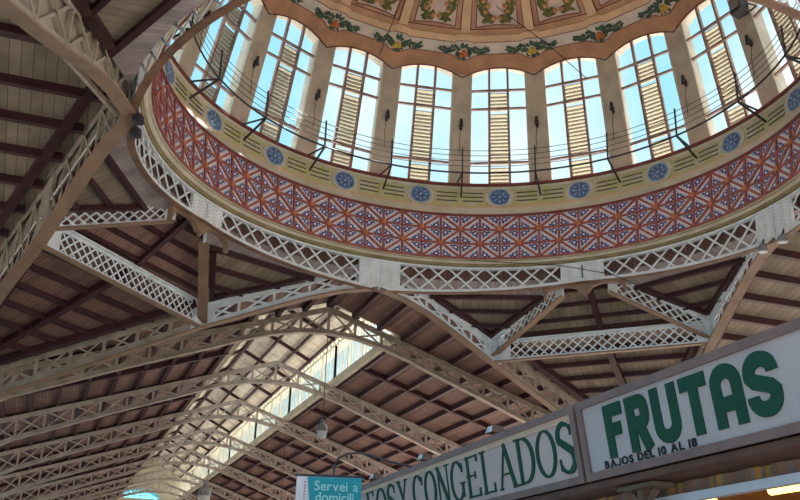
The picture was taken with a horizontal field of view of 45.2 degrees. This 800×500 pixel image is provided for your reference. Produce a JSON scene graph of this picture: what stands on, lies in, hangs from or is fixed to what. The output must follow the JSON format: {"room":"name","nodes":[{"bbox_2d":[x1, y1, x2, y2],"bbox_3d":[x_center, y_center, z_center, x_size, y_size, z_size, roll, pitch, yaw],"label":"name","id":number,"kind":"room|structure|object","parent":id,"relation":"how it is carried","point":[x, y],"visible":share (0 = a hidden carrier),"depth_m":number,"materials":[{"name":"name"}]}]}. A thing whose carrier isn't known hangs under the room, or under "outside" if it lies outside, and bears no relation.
{"room":"covered market","nodes":[
{"label":"covered market","id":0,"kind":"room"},
{"bbox_2d":[0,12,107,245],"bbox_3d":[-18.099,-4.878,20.587,24.000,4.676,34.550,9,-22,-18],"label":"ceiling","id":1,"kind":"structure","parent":0,"point":[45,106],"depth_m":26.63,"materials":[{"name":"red paint"}]},
{"bbox_2d":[0,199,208,365],"bbox_3d":[-10.883,1.442,32.912,9.064,5.398,9.064,9,-22,-18],"label":"ceiling","id":2,"kind":"structure","parent":0,"point":[56,303],"depth_m":32.81,"materials":[{"name":"red paint"}]},
{"bbox_2d":[116,461,181,499],"bbox_3d":[-28.176,32.179,105.160,30.800,18.090,0.300,9,-22,-18],"label":"wall","id":3,"kind":"structure","parent":0,"point":[174,483],"depth_m":107.76,"materials":[{"name":"paint"}]},
{"bbox_2d":[121,488,161,499],"bbox_3d":[-29.096,27.019,106.602,5.301,1.311,0.230,9,-22,-18],"label":"window","id":4,"kind":"structure","parent":3,"relation":"in","point":[143,496],"depth_m":106.76,"materials":[{"name":"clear glass"}]},
{"bbox_2d":[151,303,394,477],"bbox_3d":[-15.505,13.456,75.461,8.116,4.402,73.020,9,-22,-18],"label":"ceiling","id":5,"kind":"structure","parent":0,"point":[297,351],"depth_m":65.16,"materials":[{"name":"red paint"}]},
{"bbox_2d":[147,438,162,458],"bbox_3d":[-18.731,13.995,74.421,0.260,2.846,10.600,9,-22,-18],"label":"window","id":6,"kind":"structure","parent":5,"relation":"attached to","point":[159,444],"depth_m":76.02,"materials":[{"name":"grey glass"}]},
{"bbox_2d":[163,415,183,437],"bbox_3d":[-15.146,10.485,65.140,0.260,2.846,10.700,9,-22,-18],"label":"window","id":7,"kind":"structure","parent":5,"relation":"attached to","point":[180,417],"depth_m":66.13,"materials":[{"name":"grey glass"}]},
{"bbox_2d":[177,467,193,499],"bbox_3d":[-23.202,25.375,103.914,0.260,2.846,9.900,9,-22,-18],"label":"window","id":8,"kind":"structure","parent":5,"relation":"attached to","point":[185,486],"depth_m":103.48,"materials":[{"name":"beige glass"}]},
{"bbox_2d":[184,373,213,410],"bbox_3d":[-11.544,6.958,55.816,0.260,2.846,10.700,9,-22,-18],"label":"window","id":9,"kind":"structure","parent":5,"relation":"attached to","point":[207,382],"depth_m":56.58,"materials":[{"name":"beige glass"}]},
{"bbox_2d":[190,451,210,492],"bbox_3d":[-19.753,21.998,94.985,0.260,2.846,10.600,9,-22,-18],"label":"window","id":10,"kind":"structure","parent":5,"relation":"attached to","point":[197,469],"depth_m":95.42,"materials":[{"name":"white glass"}]},
{"bbox_2d":[206,434,230,480],"bbox_3d":[-16.168,18.488,85.704,0.260,2.846,10.700,9,-22,-18],"label":"window","id":11,"kind":"structure","parent":5,"relation":"attached to","point":[223,452],"depth_m":85.80,"materials":[{"name":"white glass"}]},
{"bbox_2d":[213,316,258,372],"bbox_3d":[-7.976,3.465,46.579,0.260,2.846,10.500,9,-22,-18],"label":"window","id":12,"kind":"structure","parent":5,"relation":"attached to","point":[235,346],"depth_m":46.51,"materials":[{"name":"beige glass"}]},
{"bbox_2d":[227,411,255,464],"bbox_3d":[-12.583,14.978,76.424,0.260,2.846,10.600,9,-22,-18],"label":"window","id":13,"kind":"structure","parent":5,"relation":"attached to","point":[232,457],"depth_m":76.36,"materials":[{"name":"white glass"}]},
{"bbox_2d":[252,380,290,445],"bbox_3d":[-8.998,11.469,67.143,0.260,2.846,10.700,9,-22,-18],"label":"window","id":14,"kind":"structure","parent":5,"relation":"attached to","point":[265,433],"depth_m":66.91,"materials":[{"name":"white glass"}]},
{"bbox_2d":[286,339,336,420],"bbox_3d":[-5.396,7.942,57.818,0.260,2.846,10.700,9,-22,-18],"label":"window","id":15,"kind":"structure","parent":5,"relation":"attached to","point":[311,399],"depth_m":57.64,"materials":[{"name":"white glass"}]},
{"bbox_2d":[331,318,399,386],"bbox_3d":[-1.828,4.449,48.581,0.260,2.846,10.500,9,-22,-18],"label":"window","id":16,"kind":"structure","parent":5,"relation":"attached to","point":[366,357],"depth_m":49.81,"materials":[{"name":"white glass"}]},
{"bbox_2d":[0,266,569,499],"bbox_3d":[-14.432,15.746,71.043,30.883,5.469,80.000,9,-22,-18],"label":"ceiling","id":17,"kind":"structure","parent":0,"point":[389,383],"depth_m":50.96,"materials":[{"name":"red paint"}]},
{"bbox_2d":[50,0,756,336],"bbox_3d":[0.948,-1.247,29.145,25.549,1.354,20.151,9,-22,-18],"label":"ceiling","id":18,"kind":"structure","parent":0,"point":[129,30],"depth_m":33.94,"materials":[{"name":"red paint"}]},
{"bbox_2d":[0,0,135,117],"bbox_3d":[-6.666,-4.540,16.342,0.400,7.247,15.917,2,-21,-1],"label":"beam","id":19,"kind":"structure","parent":18,"relation":"attached to","point":[58,25],"depth_m":19.63,"materials":[{"name":"grey metal"}]},
{"bbox_2d":[62,58,119,116],"bbox_3d":[-7.239,-3.909,22.256,0.100,1.168,5.043,2,-21,-1],"label":"brace","id":20,"kind":"object","parent":19,"relation":"attached to","point":[79,72],"visible":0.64,"depth_m":22.71,"materials":[{"name":"beige paint"}]},
{"bbox_2d":[115,74,799,280],"bbox_3d":[2.622,-2.808,27.808,20.900,0.860,20.900,9,-22,-18],"label":"wall","id":21,"kind":"structure","parent":0,"point":[324,257],"depth_m":35.45,"materials":[{"name":"white metal"}]},
{"bbox_2d":[140,15,799,267],"bbox_3d":[2.630,-3.064,27.908,20.200,0.290,20.200,9,-22,-18],"label":"trim","id":22,"kind":"structure","parent":21,"relation":"attached to","point":[146,108],"depth_m":33.90,"materials":[{"name":"beige paint"}]},
{"bbox_2d":[151,2,799,259],"bbox_3d":[2.662,-4.037,28.289,19.589,1.910,19.589,9,-22,-18],"label":"frieze","id":23,"kind":"object","parent":22,"relation":"on","point":[732,187],"visible":0.92,"depth_m":35.03},
{"bbox_2d":[173,0,787,182],"bbox_3d":[2.818,-8.794,30.148,22.040,5.400,22.040,9,-22,-18],"label":"wall","id":24,"kind":"structure","parent":0,"point":[767,90],"depth_m":37.42,"materials":[{"name":"paint"}]},
{"bbox_2d":[170,6,201,63],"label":"window","id":25,"kind":"structure","parent":24,"relation":"in","point":[182,49],"depth_m":31.90,"materials":[{"name":"beige paint"}]},
{"bbox_2d":[199,10,210,50],"bbox_3d":[-6.591,-7.415,32.524,0.257,1.588,0.170,-4,-22,16],"label":"wall lamp","id":26,"kind":"object","parent":24,"relation":"attached to","point":[209,11],"visible":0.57,"depth_m":32.70,"materials":[{"name":"metal"}]},
{"bbox_2d":[189,0,263,113],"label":"window","id":27,"kind":"structure","parent":24,"relation":"in","point":[225,39],"depth_m":34.24,"materials":[{"name":"beige paint"}]},
{"bbox_2d":[250,56,259,94],"bbox_3d":[-5.292,-6.370,35.089,0.260,1.588,0.162,-12,-25,32],"label":"wall lamp","id":28,"kind":"object","parent":24,"relation":"attached to","point":[256,62],"visible":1,"depth_m":35.23,"materials":[{"name":"metal"}]},
{"bbox_2d":[245,15,319,149],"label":"window","id":29,"kind":"structure","parent":24,"relation":"in","point":[282,79],"depth_m":36.56,"materials":[{"name":"beige paint"}]},
{"bbox_2d":[313,89,320,126],"bbox_3d":[-3.203,-5.497,37.145,0.170,1.588,0.257,17,-26,-34],"label":"wall lamp","id":30,"kind":"object","parent":24,"relation":"attached to","point":[318,95],"visible":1,"depth_m":37.28,"materials":[{"name":"metal"}]},
{"bbox_2d":[313,47,384,171],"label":"window","id":31,"kind":"structure","parent":24,"relation":"in","point":[348,115],"depth_m":38.29,"materials":[{"name":"beige paint"}]},
{"bbox_2d":[384,110,389,146],"bbox_3d":[-0.526,-4.884,38.490,0.162,1.588,0.260,9,-22,-18],"label":"wall lamp","id":32,"kind":"object","parent":24,"relation":"attached to","point":[387,116],"visible":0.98,"depth_m":38.61,"materials":[{"name":"metal"}]},
{"bbox_2d":[389,65,453,182],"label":"window","id":33,"kind":"structure","parent":24,"relation":"in","point":[422,121],"depth_m":39.22,"materials":[{"name":"glass"}]},
{"bbox_2d":[459,118,462,154],"bbox_3d":[2.476,-4.588,38.995,0.170,1.588,0.257,2,-21,-1],"label":"wall lamp","id":34,"kind":"object","parent":24,"relation":"attached to","point":[461,119],"visible":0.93,"depth_m":39.09,"materials":[{"name":"metal"}]},
{"bbox_2d":[468,69,530,183],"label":"window","id":35,"kind":"structure","parent":24,"relation":"in","point":[498,124],"depth_m":39.28,"materials":[{"name":"beige paint"}]},
{"bbox_2d":[535,116,538,146],"bbox_3d":[5.510,-4.641,38.607,0.162,1.588,0.260,-4,-22,16],"label":"wall lamp","id":36,"kind":"object","parent":24,"relation":"attached to","point":[536,117],"visible":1,"depth_m":38.72,"materials":[{"name":"metal"}]},
{"bbox_2d":[542,58,611,179],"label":"window","id":37,"kind":"structure","parent":24,"relation":"in","point":[576,121],"depth_m":38.45,"materials":[{"name":"beige paint"}]},
{"bbox_2d":[610,101,614,137],"bbox_3d":[8.278,-5.035,37.368,0.170,1.588,0.257,-12,-25,32],"label":"wall lamp","id":38,"kind":"object","parent":24,"relation":"attached to","point":[612,109],"visible":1,"depth_m":37.48,"materials":[{"name":"metal"}]},
{"bbox_2d":[613,33,690,164],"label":"window","id":39,"kind":"structure","parent":24,"relation":"in","point":[651,95],"depth_m":36.81,"materials":[{"name":"beige paint"}]},
{"bbox_2d":[681,75,687,114],"bbox_3d":[10.509,-5.733,35.395,0.260,1.588,0.162,17,-26,-34],"label":"wall lamp","id":40,"kind":"object","parent":24,"relation":"attached to","point":[683,80],"visible":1,"depth_m":35.53,"materials":[{"name":"metal"}]},
{"bbox_2d":[728,0,756,18],"bbox_3d":[11.733,-8.297,32.925,0.720,0.600,0.640,9,-22,-18],"label":"floodlight","id":41,"kind":"object","parent":24,"relation":"attached to","point":[738,9],"visible":1,"depth_m":32.75,"materials":[{"name":"metal"}]},
{"bbox_2d":[745,34,754,76],"bbox_3d":[11.986,-6.665,32.885,0.257,1.588,0.170,9,-22,-18],"label":"wall lamp","id":42,"kind":"object","parent":24,"relation":"attached to","point":[748,41],"visible":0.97,"depth_m":33.02,"materials":[{"name":"metal"}]},
{"bbox_2d":[748,0,799,93],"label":"window","id":43,"kind":"structure","parent":24,"relation":"in","point":[778,18],"depth_m":31.83,"materials":[{"name":"beige paint"}]},
{"bbox_2d":[261,0,706,77],"bbox_3d":[2.944,-12.656,31.657,19.485,4.703,19.485,12,-23,-24],"label":"ceiling","id":44,"kind":"structure","parent":0,"point":[458,37],"depth_m":38.38,"materials":[{"name":"paint"}]},
{"bbox_2d":[379,0,401,54],"bbox_3d":[-0.285,-9.105,38.272,0.029,1.956,2.228,13,-24,-26],"label":"wire","id":45,"kind":"object","parent":44,"relation":"attached to","point":[401,0],"visible":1,"depth_m":38.35,"materials":[{"name":"black metal"}]},
{"bbox_2d":[496,6,586,78],"bbox_3d":[5.542,-8.103,38.246,3.604,2.992,0.654,4,-21,-6],"label":"wire","id":46,"kind":"object","parent":44,"relation":"attached to","point":[496,6],"visible":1,"depth_m":38.42,"materials":[{"name":"black metal"}]},
{"bbox_2d":[172,0,799,197],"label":"railing","id":47,"kind":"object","parent":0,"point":[722,65],"depth_m":34.55,"materials":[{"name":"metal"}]},
{"bbox_2d":[500,266,708,400],"bbox_3d":[8.843,4.599,39.338,9.064,5.398,9.064,9,-22,-18],"label":"ceiling","id":48,"kind":"structure","parent":0,"point":[582,377],"depth_m":38.30,"materials":[{"name":"red paint"}]},
{"bbox_2d":[703,217,799,350],"bbox_3d":[23.239,2.421,33.795,24.000,5.469,30.883,9,-22,-18],"label":"ceiling","id":49,"kind":"structure","parent":0,"point":[771,299],"depth_m":35.62,"materials":[{"name":"red paint"}]},
{"bbox_3d":[-9.318,16.649,38.573,130.000,0.300,160.000,9,-22,-18],"label":"floor","id":50,"kind":"structure","parent":0,"visible":0},
{"bbox_2d":[522,435,799,499],"bbox_3d":[2.700,3.164,7.847,3.480,3.180,10.000,9,-22,-18],"label":"market stall","id":51,"kind":"object","parent":50,"relation":"on","point":[787,449],"depth_m":6.31,"materials":[{"name":"brown wood"}]},
{"bbox_2d":[361,405,599,499],"bbox_3d":[0.384,2.395,9.659,0.242,0.587,5.860,9,-22,-18],"label":"shop sign","id":52,"kind":"object","parent":51,"relation":"attached to","point":[542,455],"visible":0.96,"depth_m":8.17,"materials":[{"name":"white plastic"}]},
{"bbox_2d":[332,452,410,475],"bbox_3d":[-0.277,2.252,10.008,0.872,0.271,0.024,9,-22,-18],"label":"bracket","id":53,"kind":"object","parent":52,"relation":"attached to","point":[349,453],"visible":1,"depth_m":10.02,"materials":[{"name":"metal"}]},
{"bbox_2d":[295,473,363,499],"bbox_3d":[-0.732,2.743,9.643,0.721,0.982,0.032,9,-22,-18],"label":"hanging banner","id":54,"kind":"object","parent":53,"relation":"hanging from","point":[319,487],"visible":1,"depth_m":9.76,"materials":[{"name":"teal fabric"}]},
{"bbox_2d":[369,473,381,479],"bbox_3d":[-0.290,2.694,11.360,0.132,0.100,0.120,9,-22,-18],"label":"spotlight","id":55,"kind":"object","parent":52,"relation":"attached to","point":[374,476],"visible":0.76,"depth_m":11.32,"materials":[{"name":"white metal"}]},
{"bbox_2d":[417,453,431,461],"bbox_3d":[0.254,2.161,9.952,0.132,0.100,0.120,9,-22,-18],"label":"spotlight","id":56,"kind":"object","parent":52,"relation":"attached to","point":[423,457],"visible":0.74,"depth_m":9.92,"materials":[{"name":"white metal"}]},
{"bbox_2d":[486,424,503,434],"bbox_3d":[0.831,1.596,8.457,0.132,0.100,0.120,9,-22,-18],"label":"spotlight","id":57,"kind":"object","parent":52,"relation":"attached to","point":[493,429],"visible":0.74,"depth_m":8.42,"materials":[{"name":"white metal"}]},
{"bbox_2d":[574,317,799,481],"bbox_3d":[2.090,0.725,5.242,0.242,0.587,4.100,9,-22,-18],"label":"shop sign","id":58,"kind":"object","parent":51,"relation":"attached to","point":[743,393],"visible":1,"depth_m":5.78,"materials":[{"name":"white plastic"}]},
{"bbox_2d":[596,459,799,499],"bbox_3d":[1.379,2.094,7.741,0.034,0.085,9.800,9,-22,-18],"label":"striped valance","id":59,"kind":"object","parent":51,"relation":"hanging from","point":[792,466],"visible":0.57,"depth_m":6.00,"materials":[{"name":"fabric"}]},
{"bbox_2d":[654,472,799,499],"bbox_3d":[1.354,2.155,7.708,0.060,0.055,9.800,9,-22,-18],"label":"rail","id":60,"kind":"object","parent":51,"relation":"attached to","point":[791,479],"visible":1,"depth_m":5.81,"materials":[{"name":"metal"}]},
{"bbox_3d":[-16.895,9.678,32.599,0.900,7.870,0.900,9,-22,-18],"label":"column","id":61,"kind":"structure","parent":50,"relation":"on","visible":0},
{"bbox_2d":[0,259,380,396],"bbox_3d":[-8.784,3.242,35.463,15.917,6.697,0.613,2,-21,-1],"label":"beam","id":62,"kind":"structure","parent":61,"relation":"on","point":[213,320],"depth_m":35.58,"materials":[{"name":"grey metal"}]},
{"bbox_2d":[36,217,204,327],"bbox_3d":[-8.966,0.955,32.140,0.280,0.930,8.823,-7,-23,21],"label":"beam","id":63,"kind":"structure","parent":62,"relation":"attached to","point":[53,246],"depth_m":31.59,"materials":[{"name":"grey metal"}]},
{"bbox_2d":[197,232,208,323],"bbox_3d":[-6.989,0.930,34.287,0.360,2.357,4.298,5,-22,-8],"label":"beam","id":64,"kind":"structure","parent":62,"relation":"attached to","point":[203,247],"depth_m":33.85,"materials":[{"name":"metal"}]},
{"bbox_2d":[126,0,799,300],"bbox_3d":[2.606,-2.335,27.624,20.200,1.324,20.200,9,-22,-18],"label":"girder","id":65,"kind":"object","parent":62,"relation":"on","point":[200,208],"depth_m":32.98,"materials":[{"name":"grey metal"}]},
{"bbox_2d":[0,88,132,304],"bbox_3d":[-11.765,0.318,29.605,0.400,7.522,15.919,18,-26,-35],"label":"beam","id":66,"kind":"structure","parent":65,"relation":"attached to","point":[50,220],"depth_m":27.94,"materials":[{"name":"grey metal"}]},
{"bbox_2d":[56,206,176,230],"bbox_3d":[-8.909,-1.069,29.799,4.060,2.097,0.280,16,-26,-32],"label":"beam","id":67,"kind":"structure","parent":66,"relation":"attached to","point":[138,222],"depth_m":29.78,"materials":[{"name":"grey metal"}]},
{"bbox_2d":[128,125,141,138],"bbox_3d":[-6.811,-3.166,24.808,0.340,0.530,0.340,9,-22,-18],"label":"floodlight","id":68,"kind":"object","parent":65,"relation":"attached to","point":[135,132],"visible":0.91,"depth_m":24.66,"materials":[{"name":"metal"}]},
{"bbox_2d":[131,110,144,125],"bbox_3d":[-6.559,-3.419,24.141,0.340,0.530,0.340,9,-22,-18],"label":"floodlight","id":69,"kind":"object","parent":65,"relation":"attached to","point":[138,119],"visible":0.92,"depth_m":23.99,"materials":[{"name":"metal"}]},
{"bbox_2d":[468,260,648,290],"bbox_3d":[5.716,1.047,35.917,7.011,1.878,0.760,-5,-23,18],"label":"power cable","id":70,"kind":"object","parent":65,"relation":"attached to","point":[468,260],"visible":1,"depth_m":36.37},
{"bbox_2d":[757,238,767,253],"bbox_3d":[11.648,-0.172,30.923,0.340,0.530,0.340,9,-22,-18],"label":"floodlight","id":71,"kind":"object","parent":65,"relation":"attached to","point":[762,248],"visible":1,"depth_m":30.77,"materials":[{"name":"grey metal"}]},
{"bbox_2d":[777,228,788,243],"bbox_3d":[11.970,-0.480,30.110,0.340,0.530,0.340,9,-22,-18],"label":"floodlight","id":72,"kind":"object","parent":65,"relation":"attached to","point":[782,238],"visible":1,"depth_m":29.97,"materials":[{"name":"grey metal"}]},
{"bbox_3d":[11.305,14.191,41.786,0.900,7.870,0.900,9,-22,-18],"label":"column","id":73,"kind":"structure","parent":50,"relation":"on","visible":0},
{"bbox_2d":[378,259,579,411],"bbox_3d":[5.259,5.487,40.030,15.917,6.697,0.597,18,-26,-35],"label":"beam","id":74,"kind":"structure","parent":73,"relation":"on","point":[485,354],"depth_m":39.14,"materials":[{"name":"grey metal"}]},
{"bbox_2d":[491,289,565,356],"bbox_3d":[5.015,2.763,38.128,0.280,2.251,4.252,16,-25,-32],"label":"beam","id":75,"kind":"structure","parent":74,"relation":"attached to","point":[559,294],"depth_m":38.11,"materials":[{"name":"grey metal"}]},
{"bbox_2d":[695,205,778,356],"bbox_3d":[11.631,4.542,37.077,0.550,6.697,15.916,2,-21,-1],"label":"beam","id":76,"kind":"structure","parent":73,"relation":"on","point":[717,327],"depth_m":33.94,"materials":[{"name":"white paint"}]},
{"bbox_2d":[491,320,708,362],"bbox_3d":[7.694,3.632,37.649,8.698,0.890,0.280,-8,-23,24],"label":"beam","id":77,"kind":"structure","parent":76,"relation":"attached to","point":[505,356],"depth_m":37.54,"materials":[{"name":"grey metal"}]},
{"bbox_2d":[607,283,710,337],"bbox_3d":[9.709,2.114,35.992,3.925,2.310,0.280,4,-21,-6],"label":"beam","id":78,"kind":"structure","parent":76,"relation":"attached to","point":[613,288],"depth_m":35.94,"materials":[{"name":"grey metal"}]},
{"bbox_3d":[-17.574,10.325,34.366,0.900,7.910,0.900,9,-22,-18],"label":"column","id":79,"kind":"structure","parent":50,"relation":"on","visible":0},
{"bbox_2d":[0,307,550,422],"bbox_3d":[-3.249,5.719,41.641,30.120,6.815,0.340,9,-22,-18],"label":"roof truss","id":80,"kind":"object","parent":79,"relation":"on","point":[424,367],"visible":0.72,"depth_m":42.18,"materials":[{"name":"grey metal"}]},
{"bbox_2d":[316,335,327,437],"bbox_3d":[-3.253,5.842,41.593,0.520,4.592,0.520,9,-22,-18],"label":"pendant lamp","id":81,"kind":"object","parent":80,"relation":"hanging from","point":[322,429],"visible":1,"depth_m":40.78,"materials":[{"name":"metal"}]},
{"bbox_2d":[317,430,326,437],"bbox_3d":[-3.318,7.834,40.814,0.416,0.312,0.416,9,-22,-18],"label":"diffuser","id":82,"kind":"object","parent":81,"relation":"attached to","point":[320,433],"depth_m":40.67,"materials":[{"name":"white glass"}]},
{"bbox_3d":[-21.108,13.785,43.515,0.900,7.910,0.900,9,-22,-18],"label":"column","id":83,"kind":"structure","parent":50,"relation":"on","visible":0},
{"bbox_2d":[0,361,462,455],"bbox_3d":[-6.783,9.179,50.790,30.120,6.815,0.340,9,-22,-18],"label":"roof truss","id":84,"kind":"object","parent":83,"relation":"on","point":[20,435],"visible":0.88,"depth_m":50.69,"materials":[{"name":"grey metal"}]},
{"bbox_3d":[-24.710,17.311,52.839,0.900,7.910,0.900,9,-22,-18],"label":"column","id":85,"kind":"structure","parent":50,"relation":"on","visible":0},
{"bbox_2d":[0,399,397,476],"bbox_3d":[-10.385,12.706,60.114,30.120,6.815,0.340,9,-22,-18],"label":"roof truss","id":86,"kind":"object","parent":85,"relation":"on","point":[306,440],"visible":0.88,"depth_m":59.93,"materials":[{"name":"grey metal"}]},
{"bbox_2d":[281,434,285,494],"bbox_3d":[-7.413,14.296,60.661,0.600,5.410,0.600,9,-22,-18],"label":"pendant lamp","id":87,"kind":"object","parent":86,"relation":"hanging from","point":[285,434],"visible":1,"depth_m":60.92,"materials":[{"name":"metal"}]},
{"bbox_3d":[-28.312,20.838,62.164,0.900,7.910,0.900,9,-22,-18],"label":"column","id":88,"kind":"structure","parent":50,"relation":"on","visible":0},
{"bbox_2d":[0,427,315,497],"bbox_3d":[-13.987,16.232,69.439,30.120,6.815,0.340,9,-22,-18],"label":"roof truss","id":89,"kind":"object","parent":88,"relation":"on","point":[263,459],"visible":0.86,"depth_m":68.73,"materials":[{"name":"grey metal"}]},
{"bbox_2d":[197,445,210,499],"bbox_3d":[-13.986,16.188,69.456,1.040,4.234,1.040,9,-22,-18],"label":"pendant lamp","id":90,"kind":"object","parent":89,"relation":"hanging from","point":[204,493],"visible":1,"depth_m":68.68,"materials":[{"name":"metal"}]},
{"bbox_2d":[198,495,209,499],"bbox_3d":[-14.041,17.869,68.799,0.832,0.624,0.832,9,-22,-18],"label":"diffuser","id":91,"kind":"object","parent":90,"relation":"attached to","point":[200,497],"depth_m":68.52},
{"bbox_3d":[-31.880,24.331,71.401,0.900,7.910,0.900,9,-22,-18],"label":"column","id":92,"kind":"structure","parent":50,"relation":"on","visible":0},
{"bbox_2d":[0,449,294,499],"bbox_3d":[-17.555,19.725,78.676,30.120,6.815,0.340,9,-22,-18],"label":"roof truss","id":93,"kind":"object","parent":92,"relation":"on","point":[193,452],"visible":0.96,"depth_m":78.61,"materials":[{"name":"grey metal"}]},
{"bbox_3d":[-35.482,27.857,80.725,0.900,7.910,0.900,9,-22,-18],"label":"column","id":94,"kind":"structure","parent":50,"relation":"on","visible":0},
{"bbox_2d":[40,466,250,499],"bbox_3d":[-21.157,23.252,88.000,30.120,6.815,0.340,9,-22,-18],"label":"roof truss","id":95,"kind":"object","parent":94,"relation":"on","point":[173,468],"visible":0.98,"depth_m":88.17,"materials":[{"name":"grey metal"}]},
{"bbox_3d":[-39.050,31.350,89.962,0.900,7.910,0.900,9,-22,-18],"label":"column","id":96,"kind":"structure","parent":50,"relation":"on","visible":0},
{"bbox_2d":[81,480,197,499],"bbox_3d":[-24.725,26.745,97.237,30.120,6.815,0.340,9,-22,-18],"label":"roof truss","id":97,"kind":"object","parent":96,"relation":"on","point":[157,481],"visible":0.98,"depth_m":97.78,"materials":[{"name":"grey metal"}]},
{"bbox_3d":[2.686,-4.781,28.580,21.240,3.340,21.240,9,-22,-18],"label":"wall","id":98,"kind":"structure","parent":0,"visible":0},
{"bbox_2d":[163,60,174,86],"bbox_3d":[-7.283,-5.597,30.241,0.143,0.920,1.122,-1,-22,7],"label":"medallion","id":99,"kind":"object","parent":98,"relation":"attached to","point":[168,69],"visible":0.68,"depth_m":30.23,"materials":[{"name":"blue ceramic"}]},
{"bbox_2d":[167,63,172,79],"bbox_3d":[-7.232,-5.598,30.235,0.041,0.570,0.617,-1,-22,7],"label":"flower","id":100,"kind":"object","parent":99,"relation":"on","point":[169,66],"depth_m":30.23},
{"bbox_2d":[203,106,223,133],"bbox_3d":[-6.407,-4.468,33.055,0.143,0.920,1.122,-8,-23,24],"label":"medallion","id":101,"kind":"object","parent":98,"relation":"attached to","point":[212,118],"visible":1,"depth_m":32.97,"materials":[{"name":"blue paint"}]},
{"bbox_2d":[262,144,285,167],"bbox_3d":[-4.638,-3.467,35.468,0.143,0.920,1.122,-17,-28,40],"label":"medallion","id":102,"kind":"object","parent":98,"relation":"attached to","point":[272,155],"visible":1,"depth_m":35.40,"materials":[{"name":"blue ceramic"}]},
{"bbox_2d":[331,170,357,190],"bbox_3d":[-2.149,-2.692,37.244,1.122,0.920,0.143,13,-24,-26],"label":"medallion","id":103,"kind":"object","parent":98,"relation":"attached to","point":[340,179],"visible":1,"depth_m":37.18,"materials":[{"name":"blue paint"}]},
{"bbox_2d":[338,174,351,185],"bbox_3d":[-2.124,-2.707,37.202,0.617,0.570,0.041,13,-24,-26],"label":"flower","id":104,"kind":"object","parent":103,"relation":"on","point":[343,179],"depth_m":37.19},
{"bbox_2d":[407,185,433,203],"bbox_3d":[0.817,-2.217,38.210,1.122,0.920,0.143,6,-22,-9],"label":"medallion","id":105,"kind":"object","parent":98,"relation":"attached to","point":[416,194],"visible":1,"depth_m":38.15,"materials":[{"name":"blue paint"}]},
{"bbox_2d":[162,56,799,215],"bbox_3d":[2.713,-5.587,28.895,21.100,1.570,21.100,9,-22,-18],"label":"trim","id":106,"kind":"structure","parent":98,"relation":"attached to","point":[527,200],"depth_m":36.33,"materials":[{"name":"beige paint"}]},
{"bbox_2d":[486,189,513,206],"bbox_3d":[3.969,-2.090,38.272,1.122,0.920,0.143,-1,-22,7],"label":"medallion","id":107,"kind":"object","parent":98,"relation":"attached to","point":[496,197],"visible":1,"depth_m":38.22,"materials":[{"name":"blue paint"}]},
{"bbox_2d":[566,181,593,200],"bbox_3d":[6.998,-2.323,37.422,1.122,0.920,0.143,-8,-23,24],"label":"medallion","id":108,"kind":"object","parent":98,"relation":"attached to","point":[583,189],"visible":1,"depth_m":37.37,"materials":[{"name":"blue ceramic"}]},
{"bbox_2d":[645,161,671,183],"bbox_3d":[9.609,-2.893,35.744,1.122,0.920,0.143,-17,-28,40],"label":"medallion","id":109,"kind":"object","parent":98,"relation":"attached to","point":[661,171],"visible":1,"depth_m":35.68,"materials":[{"name":"blue ceramic"}]},
{"bbox_2d":[651,165,664,177],"bbox_3d":[9.574,-2.908,35.710,0.617,0.570,0.041,-17,-28,40],"label":"flower","id":110,"kind":"object","parent":109,"relation":"on","point":[657,171],"depth_m":35.71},
{"bbox_2d":[719,129,744,154],"bbox_3d":[11.545,-3.745,33.403,0.143,0.920,1.122,13,-24,-26],"label":"medallion","id":111,"kind":"object","parent":98,"relation":"attached to","point":[733,141],"visible":1,"depth_m":33.33,"materials":[{"name":"blue ceramic"}]},
{"bbox_2d":[725,134,737,148],"bbox_3d":[11.500,-3.755,33.381,0.041,0.570,0.617,13,-24,-26],"label":"flower","id":112,"kind":"object","parent":111,"relation":"on","point":[731,140],"depth_m":33.37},
{"bbox_2d":[785,85,799,114],"bbox_3d":[12.617,-4.794,30.628,0.143,0.920,1.122,6,-22,-9],"label":"medallion","id":113,"kind":"object","parent":98,"relation":"attached to","point":[793,100],"visible":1,"depth_m":30.66,"materials":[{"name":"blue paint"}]},
{"bbox_2d":[789,90,798,106],"bbox_3d":[12.567,-4.799,30.619,0.041,0.570,0.617,6,-22,-9],"label":"flower","id":114,"kind":"object","parent":113,"relation":"on","point":[794,96],"depth_m":30.64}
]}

